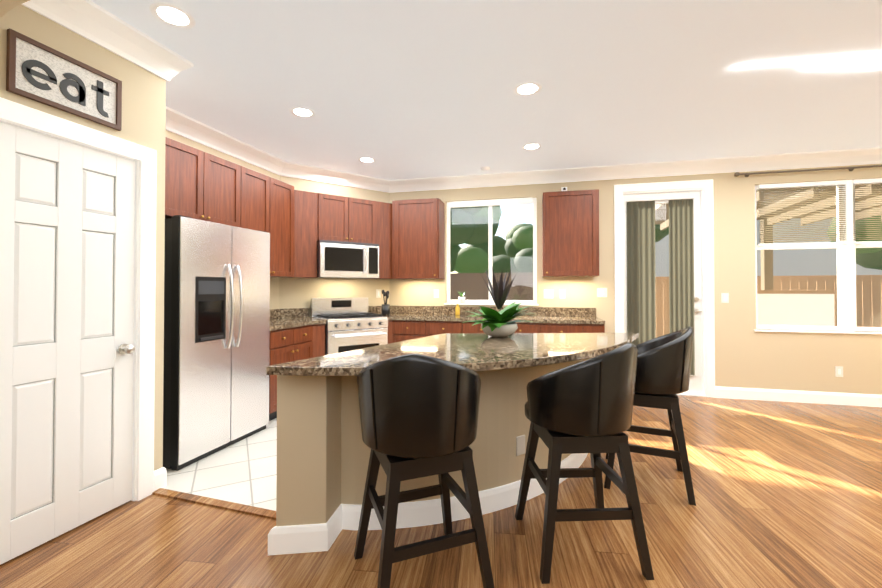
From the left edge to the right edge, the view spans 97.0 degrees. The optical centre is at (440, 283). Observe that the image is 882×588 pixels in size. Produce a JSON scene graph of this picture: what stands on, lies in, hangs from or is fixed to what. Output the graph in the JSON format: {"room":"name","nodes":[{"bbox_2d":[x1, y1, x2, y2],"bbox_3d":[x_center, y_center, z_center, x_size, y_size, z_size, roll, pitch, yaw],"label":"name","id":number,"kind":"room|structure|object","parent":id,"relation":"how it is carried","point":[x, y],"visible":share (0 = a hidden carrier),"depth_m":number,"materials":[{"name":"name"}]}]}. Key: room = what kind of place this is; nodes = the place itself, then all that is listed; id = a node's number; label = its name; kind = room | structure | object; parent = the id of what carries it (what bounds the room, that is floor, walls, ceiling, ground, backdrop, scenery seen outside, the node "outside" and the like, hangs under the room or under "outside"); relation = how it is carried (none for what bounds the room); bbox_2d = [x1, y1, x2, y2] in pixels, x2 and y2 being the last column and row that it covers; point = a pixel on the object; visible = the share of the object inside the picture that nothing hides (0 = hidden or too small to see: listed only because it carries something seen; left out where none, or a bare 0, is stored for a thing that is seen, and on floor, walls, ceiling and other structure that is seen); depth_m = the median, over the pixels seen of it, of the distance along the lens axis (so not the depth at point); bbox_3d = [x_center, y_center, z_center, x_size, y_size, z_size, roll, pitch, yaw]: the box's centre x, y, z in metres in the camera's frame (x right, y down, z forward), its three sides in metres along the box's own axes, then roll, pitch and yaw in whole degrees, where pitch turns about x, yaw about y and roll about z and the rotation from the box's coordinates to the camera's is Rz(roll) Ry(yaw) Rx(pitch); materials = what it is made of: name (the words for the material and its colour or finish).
{"room":"kitchen","nodes":[
{"label":"kitchen","id":0,"kind":"room"},
{"bbox_2d":[0,0,29,17],"bbox_3d":[1.244,-0.102,0.538,6.940,2.770,0.180,0,-1,17],"label":"wall","id":1,"kind":"structure","parent":0,"point":[6,6],"depth_m":1.52,"materials":[{"name":"beige paint"}]},
{"bbox_2d":[0,4,165,470],"bbox_3d":[-2.378,-0.099,0.761,0.120,2.770,3.700,0,-1,17],"label":"wall","id":2,"kind":"structure","parent":0,"point":[143,107],"depth_m":2.32,"materials":[{"name":"beige paint"}]},
{"bbox_2d":[6,28,121,130],"bbox_3d":[-1.922,-1.027,2.024,0.022,0.285,0.480,0,-1,17],"label":"eat sign","id":3,"kind":"object","parent":2,"relation":"attached to","point":[37,71],"visible":1,"depth_m":1.98,"materials":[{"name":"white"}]},
{"bbox_2d":[0,121,134,564],"bbox_3d":[-1.919,0.275,2.024,0.114,2.028,0.655,0,-1,17],"label":"pantry door","id":4,"kind":"structure","parent":2,"relation":"in","point":[67,240],"depth_m":2.01,"materials":[{"name":"white wood"}]},
{"bbox_2d":[0,97,156,500],"bbox_3d":[-1.975,0.231,2.046,0.140,2.140,0.860,0,-1,17],"label":"door frame","id":5,"kind":"structure","parent":2,"relation":"attached to","point":[144,158],"depth_m":2.35,"materials":[{"name":"white wood"}]},
{"bbox_2d":[166,130,279,308],"bbox_3d":[-2.268,-0.064,3.733,0.120,2.770,2.050,0,-1,17],"label":"wall","id":6,"kind":"structure","parent":0,"point":[274,292],"depth_m":4.12,"materials":[{"name":"beige paint"}]},
{"bbox_2d":[165,137,168,216],"bbox_3d":[-2.296,-0.819,2.872,0.326,0.600,0.288,0,-1,17],"label":"upper cabinet","id":7,"kind":"object","parent":6,"relation":"attached to","point":[167,139],"depth_m":2.99,"materials":[{"name":"brown wood"}]},
{"bbox_2d":[165,138,212,221],"bbox_3d":[-2.204,-0.815,3.174,0.326,0.600,0.455,0,-1,17],"label":"upper cabinet","id":8,"kind":"object","parent":6,"relation":"attached to","point":[190,168],"depth_m":3.18,"materials":[{"name":"brown wood"}]},
{"bbox_2d":[213,155,244,227],"bbox_3d":[-2.105,-0.811,3.500,0.326,0.600,0.458,0,-1,17],"label":"upper cabinet","id":9,"kind":"object","parent":6,"relation":"attached to","point":[228,177],"depth_m":3.55,"materials":[{"name":"brown wood"}]},
{"bbox_2d":[245,168,276,276],"bbox_3d":[-1.982,-0.592,3.901,0.326,1.030,0.501,0,-1,17],"label":"upper cabinet","id":10,"kind":"object","parent":6,"relation":"attached to","point":[260,189],"depth_m":3.97,"materials":[{"name":"brown wood"}]},
{"bbox_2d":[277,180,292,276],"bbox_3d":[-1.874,-0.587,4.256,0.326,1.030,0.473,0,-1,17],"label":"upper cabinet","id":11,"kind":"object","parent":6,"relation":"attached to","point":[284,190],"depth_m":4.25,"materials":[{"name":"brown wood"}]},
{"bbox_2d":[281,186,320,277],"bbox_3d":[-1.665,-0.568,4.605,0.500,1.000,0.494,0,-1,17],"label":"upper cabinet","id":12,"kind":"object","parent":6,"relation":"attached to","point":[305,233],"depth_m":4.52,"materials":[{"name":"brown wood"}]},
{"bbox_2d":[279,176,389,316],"bbox_3d":[-1.363,-0.047,5.121,1.568,2.770,0.120,0,-1,-35],"label":"wall","id":13,"kind":"structure","parent":0,"point":[297,292],"depth_m":5.00,"materials":[{"name":"beige paint"}]},
{"bbox_2d":[321,193,376,243],"bbox_3d":[-1.234,-0.784,4.949,0.716,0.560,0.792,0,-1,17],"label":"upper cabinet","id":14,"kind":"object","parent":13,"relation":"attached to","point":[345,219],"depth_m":4.82,"materials":[{"name":"brown wood"}]},
{"bbox_2d":[317,240,378,278],"bbox_3d":[-1.194,-0.285,4.885,0.752,0.430,0.453,0,-1,-35],"label":"microwave","id":15,"kind":"object","parent":14,"relation":"attached to","point":[338,259],"visible":0.96,"depth_m":4.71,"materials":[{"name":"silver metal"}]},
{"bbox_2d":[376,289,380,297],"bbox_3d":[-0.864,0.141,5.394,0.070,0.115,0.008,0,-1,-34],"label":"electrical outlet plate","id":16,"kind":"object","parent":13,"relation":"attached to","point":[378,291],"depth_m":5.39,"materials":[{"name":"white plastic"}]},
{"bbox_2d":[0,395,881,587],"bbox_3d":[1.141,1.347,1.660,8.200,0.100,7.700,0,-1,17],"label":"floor","id":17,"kind":"structure","parent":0,"point":[787,494],"depth_m":2.02,"materials":[{"name":"brown wood"}]},
{"bbox_2d":[152,488,275,519],"bbox_3d":[-1.214,1.298,2.270,1.220,0.012,0.055,0,-1,17],"label":"trim","id":18,"kind":"structure","parent":17,"relation":"on","point":[228,505],"depth_m":2.29,"materials":[{"name":"brown wood"}]},
{"bbox_2d":[163,418,276,510],"bbox_3d":[-0.283,1.319,3.766,3.650,0.006,3.400,0,-1,17],"label":"tile floor","id":19,"kind":"structure","parent":17,"relation":"on","point":[244,471],"depth_m":2.66,"materials":[{"name":"white tile"}]},
{"bbox_2d":[163,215,269,470],"bbox_3d":[-1.954,0.422,3.207,0.704,1.787,0.879,0,-1,17],"label":"fridge","id":20,"kind":"object","parent":19,"relation":"on","point":[216,332],"visible":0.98,"depth_m":2.96,"materials":[{"name":"silver metal"}]},
{"bbox_2d":[269,308,312,420],"bbox_3d":[-1.711,0.813,4.246,0.630,1.029,1.175,0,-1,17],"label":"base cabinet","id":21,"kind":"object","parent":19,"relation":"on","point":[296,334],"depth_m":3.94,"materials":[{"name":"brown wood"}]},
{"bbox_2d":[313,318,325,357],"bbox_3d":[-1.332,0.817,4.272,0.081,0.818,0.180,0,-1,17],"label":"base cabinet","id":22,"kind":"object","parent":19,"relation":"on","point":[318,324],"depth_m":4.30,"materials":[{"name":"brown wood"}]},
{"bbox_2d":[311,297,387,354],"bbox_3d":[-1.110,0.744,4.754,0.744,1.119,0.696,0,-1,-35],"label":"stove","id":23,"kind":"object","parent":19,"relation":"on","point":[351,324],"visible":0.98,"depth_m":4.60,"materials":[{"name":"silver metal"}]},
{"bbox_2d":[385,314,400,343],"bbox_3d":[-0.602,0.824,4.774,0.146,0.819,0.048,0,-1,17],"label":"base cabinet","id":24,"kind":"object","parent":19,"relation":"on","point":[394,320],"depth_m":4.81,"materials":[{"name":"brown wood"}]},
{"bbox_2d":[268,377,587,555],"bbox_3d":[0.236,0.867,2.494,1.668,0.880,1.821,0,-1,17],"label":"kitchen island","id":25,"kind":"object","parent":19,"relation":"on","point":[323,452],"depth_m":2.06,"materials":[{"name":"beige paint"}]},
{"bbox_2d":[266,333,638,396],"bbox_3d":[0.391,0.406,2.448,1.886,0.040,1.970,0,-1,17],"label":"island countertop","id":26,"kind":"structure","parent":25,"relation":"on","point":[507,364],"depth_m":2.24,"materials":[{"name":"brown stone"}]},
{"bbox_2d":[462,266,533,336],"bbox_3d":[0.428,0.129,2.848,0.588,0.521,0.578,0,-1,17],"label":"potted plant","id":27,"kind":"object","parent":26,"relation":"on","point":[496,324],"visible":1,"depth_m":2.79,"materials":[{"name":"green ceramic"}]},
{"bbox_2d":[368,306,604,340],"bbox_3d":[0.429,0.821,4.898,2.980,1.028,0.787,0,-1,17],"label":"base cabinet","id":28,"kind":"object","parent":19,"relation":"on","point":[416,321],"depth_m":4.72,"materials":[{"name":"brown wood"}]},
{"bbox_2d":[382,290,389,314],"bbox_3d":[-0.727,0.251,5.149,0.114,0.334,0.108,0,-1,17],"label":"utensil crock","id":29,"kind":"object","parent":28,"relation":"on","point":[385,308],"visible":1,"depth_m":5.11,"materials":[{"name":"black plastic"}]},
{"bbox_2d":[455,301,459,314],"bbox_3d":[0.219,0.323,5.136,0.060,0.188,0.060,0,-1,17],"label":"soap bottle","id":30,"kind":"object","parent":28,"relation":"on","point":[457,309],"visible":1,"depth_m":5.12,"materials":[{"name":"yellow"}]},
{"bbox_2d":[354,353,494,587],"bbox_3d":[-0.093,0.782,1.713,0.541,1.030,0.531,0,-1,-21],"label":"stool","id":31,"kind":"object","parent":17,"relation":"on","point":[419,415],"visible":1,"depth_m":1.51,"materials":[{"name":"black leather"}]},
{"bbox_2d":[515,343,653,583],"bbox_3d":[0.683,0.785,1.932,0.539,1.030,0.535,0,-1,-3],"label":"stool","id":32,"kind":"object","parent":17,"relation":"on","point":[586,406],"visible":1,"depth_m":1.74,"materials":[{"name":"black leather"}]},
{"bbox_2d":[604,326,695,505],"bbox_3d":[1.384,0.793,2.615,0.533,1.030,0.542,0,-1,24],"label":"stool","id":33,"kind":"object","parent":17,"relation":"on","point":[662,380],"visible":0.77,"depth_m":2.39,"materials":[{"name":"black leather"}]},
{"bbox_2d":[90,0,881,179],"bbox_3d":[1.141,-1.523,1.695,8.200,0.100,7.700,0,-1,17],"label":"ceiling","id":34,"kind":"structure","parent":0,"point":[402,89],"depth_m":2.78,"materials":[{"name":"white paint"}]},
{"bbox_2d":[149,2,195,28],"bbox_3d":[-1.471,-1.465,2.143,0.210,0.003,0.210,0,-1,17],"label":"recessed light","id":35,"kind":"object","parent":34,"relation":"in","point":[180,18],"visible":1,"depth_m":2.14,"materials":[{"name":"white"}]},
{"bbox_2d":[290,107,314,117],"bbox_3d":[-1.177,-1.451,3.318,0.210,0.003,0.210,0,-1,17],"label":"recessed light","id":36,"kind":"object","parent":34,"relation":"in","point":[302,112],"visible":1,"depth_m":3.32,"materials":[{"name":"white"}]},
{"bbox_2d":[358,157,375,162],"bbox_3d":[-0.865,-1.436,4.551,0.210,0.003,0.210,0,-1,17],"label":"recessed light","id":37,"kind":"object","parent":34,"relation":"in","point":[365,159],"visible":1,"depth_m":4.56,"materials":[{"name":"white"}]},
{"bbox_2d":[481,166,489,170],"bbox_3d":[0.554,-1.420,4.851,0.120,0.029,0.120,0,-1,17],"label":"ceiling detector","id":38,"kind":"object","parent":34,"relation":"attached to","point":[485,168],"visible":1,"depth_m":4.82,"materials":[{"name":"white plastic"}]},
{"bbox_2d":[513,82,541,95],"bbox_3d":[0.649,-1.456,2.930,0.210,0.003,0.210,0,-1,17],"label":"recessed light","id":39,"kind":"object","parent":34,"relation":"in","point":[524,89],"visible":1,"depth_m":2.93,"materials":[{"name":"white"}]},
{"bbox_2d":[522,143,541,149],"bbox_3d":[0.959,-1.442,4.122,0.210,0.003,0.210,0,-1,17],"label":"recessed light","id":40,"kind":"object","parent":34,"relation":"in","point":[533,146],"visible":1,"depth_m":4.11,"materials":[{"name":"white"}]},
{"bbox_2d":[389,164,881,394],"bbox_3d":[2.722,-0.051,4.753,7.150,2.770,0.140,0,-1,13],"label":"wall","id":41,"kind":"structure","parent":0,"point":[747,355],"depth_m":4.52,"materials":[{"name":"beige paint"}]},
{"bbox_2d":[366,200,400,278],"bbox_3d":[-0.779,-0.561,5.218,0.497,1.000,0.490,0,-1,17],"label":"upper cabinet","id":42,"kind":"object","parent":41,"relation":"attached to","point":[388,214],"depth_m":5.11,"materials":[{"name":"brown wood"}]},
{"bbox_2d":[397,198,444,278],"bbox_3d":[-0.300,-0.576,5.222,0.654,1.030,0.382,0,-1,17],"label":"upper cabinet","id":43,"kind":"object","parent":41,"relation":"attached to","point":[408,236],"depth_m":5.05,"materials":[{"name":"brown wood"}]},
{"bbox_2d":[434,289,438,297],"bbox_3d":[-0.063,0.141,5.333,0.070,0.115,0.008,0,-1,14],"label":"electrical outlet plate","id":44,"kind":"object","parent":41,"relation":"attached to","point":[436,291],"depth_m":5.33,"materials":[{"name":"white plastic"}]},
{"bbox_2d":[21,0,881,192],"bbox_3d":[1.688,-1.383,2.980,7.897,0.150,4.720,0,-1,17],"label":"crown molding","id":45,"kind":"structure","parent":41,"relation":"attached to","point":[97,24],"depth_m":4.31,"materials":[{"name":"white wood"}]},
{"bbox_2d":[444,198,538,305],"bbox_3d":[0.659,-0.416,5.213,1.245,1.410,0.125,0,-1,13],"label":"kitchen window","id":46,"kind":"structure","parent":41,"relation":"in","point":[526,302],"depth_m":5.23,"materials":[{"name":"white"}]},
{"bbox_2d":[458,292,464,302],"bbox_3d":[0.270,0.185,5.277,0.126,0.167,0.158,0,-1,17],"label":"potted plant","id":47,"kind":"object","parent":46,"relation":"on","point":[461,298],"visible":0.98,"depth_m":5.24,"materials":[{"name":"white"}]},
{"bbox_2d":[450,197,532,207],"bbox_3d":[0.658,-1.076,5.215,1.105,0.080,0.040,0,-1,13],"label":"window blind","id":48,"kind":"object","parent":46,"relation":"attached to","point":[492,202],"visible":0.96,"depth_m":5.19,"materials":[{"name":"white"}]},
{"bbox_2d":[544,289,552,298],"bbox_3d":[1.377,0.137,4.993,0.120,0.115,0.008,0,-1,14],"label":"electrical outlet plate","id":49,"kind":"object","parent":41,"relation":"attached to","point":[548,293],"depth_m":4.99,"materials":[{"name":"white plastic"}]},
{"bbox_2d":[560,290,564,298],"bbox_3d":[1.542,0.136,4.954,0.070,0.115,0.008,0,-1,14],"label":"electrical outlet plate","id":50,"kind":"object","parent":41,"relation":"attached to","point":[562,292],"depth_m":4.95,"materials":[{"name":"white plastic"}]},
{"bbox_2d":[542,189,598,276],"bbox_3d":[1.573,-0.591,4.778,0.654,1.010,0.384,0,-1,17],"label":"upper cabinet","id":51,"kind":"object","parent":41,"relation":"attached to","point":[570,219],"depth_m":4.62,"materials":[{"name":"brown wood"}]},
{"bbox_2d":[597,288,606,296],"bbox_3d":[1.999,0.115,4.847,0.120,0.115,0.008,0,-1,14],"label":"electrical outlet plate","id":52,"kind":"object","parent":41,"relation":"attached to","point":[601,292],"depth_m":4.84,"materials":[{"name":"white plastic"}]},
{"bbox_2d":[623,191,701,393],"bbox_3d":[2.683,0.105,4.762,0.860,2.413,0.102,0,-1,17],"label":"back door","id":53,"kind":"structure","parent":41,"relation":"in","point":[695,384],"depth_m":4.67,"materials":[{"name":"white"}]},
{"bbox_2d":[626,198,695,375],"bbox_3d":[2.654,0.043,4.735,0.755,2.122,0.028,0,-1,13],"label":"door curtain","id":54,"kind":"object","parent":53,"relation":"hanging from","point":[641,301],"visible":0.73,"depth_m":4.75,"materials":[{"name":"green fabric"}]},
{"bbox_2d":[614,179,714,397],"bbox_3d":[2.681,0.059,4.752,1.080,2.550,0.160,0,-1,13],"label":"door frame","id":55,"kind":"structure","parent":41,"relation":"attached to","point":[704,188],"depth_m":4.61,"materials":[{"name":"white wood"}]},
{"bbox_2d":[721,293,728,302],"bbox_3d":[3.304,0.171,4.537,0.075,0.115,0.008,0,-1,14],"label":"light switch","id":56,"kind":"object","parent":41,"relation":"attached to","point":[724,296],"depth_m":4.54,"materials":[{"name":"white plastic"}]},
{"bbox_2d":[715,386,881,406],"bbox_3d":[4.465,1.263,4.245,2.626,0.130,0.181,0,-1,17],"label":"baseboard","id":57,"kind":"structure","parent":41,"relation":"attached to","point":[815,397],"depth_m":4.35,"materials":[{"name":"white"}]},
{"bbox_2d":[734,165,881,176],"bbox_3d":[4.503,-1.248,4.229,2.336,0.052,0.099,0,-1,13],"label":"curtain rod","id":58,"kind":"object","parent":41,"relation":"attached to","point":[736,174],"visible":1,"depth_m":4.30,"materials":[{"name":"brown metal"}]},
{"bbox_2d":[754,180,881,333],"bbox_3d":[4.503,-0.297,4.312,1.860,1.690,0.145,0,-1,13],"label":"dining room window","id":59,"kind":"structure","parent":41,"relation":"in","point":[846,265],"depth_m":4.33,"materials":[{"name":"white"}]},
{"bbox_2d":[757,178,881,245],"bbox_3d":[4.499,-0.787,4.302,1.720,0.700,0.038,0,-1,13],"label":"window blind","id":60,"kind":"object","parent":59,"relation":"attached to","point":[817,184],"visible":0.88,"depth_m":4.37,"materials":[{"name":"white"}]},
{"bbox_2d":[835,366,842,376],"bbox_3d":[4.365,0.968,4.276,0.070,0.115,0.008,0,-1,14],"label":"electrical outlet plate","id":61,"kind":"object","parent":41,"relation":"attached to","point":[838,369],"depth_m":4.27,"materials":[{"name":"white plastic"}]},
{"label":"outside","id":62,"kind":"structure","parent":0,"visible":0},
{"bbox_2d":[450,184,881,337],"bbox_3d":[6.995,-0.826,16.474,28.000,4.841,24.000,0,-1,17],"label":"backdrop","id":63,"kind":"structure","parent":62,"point":[521,258],"depth_m":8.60,"materials":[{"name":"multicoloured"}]}
]}

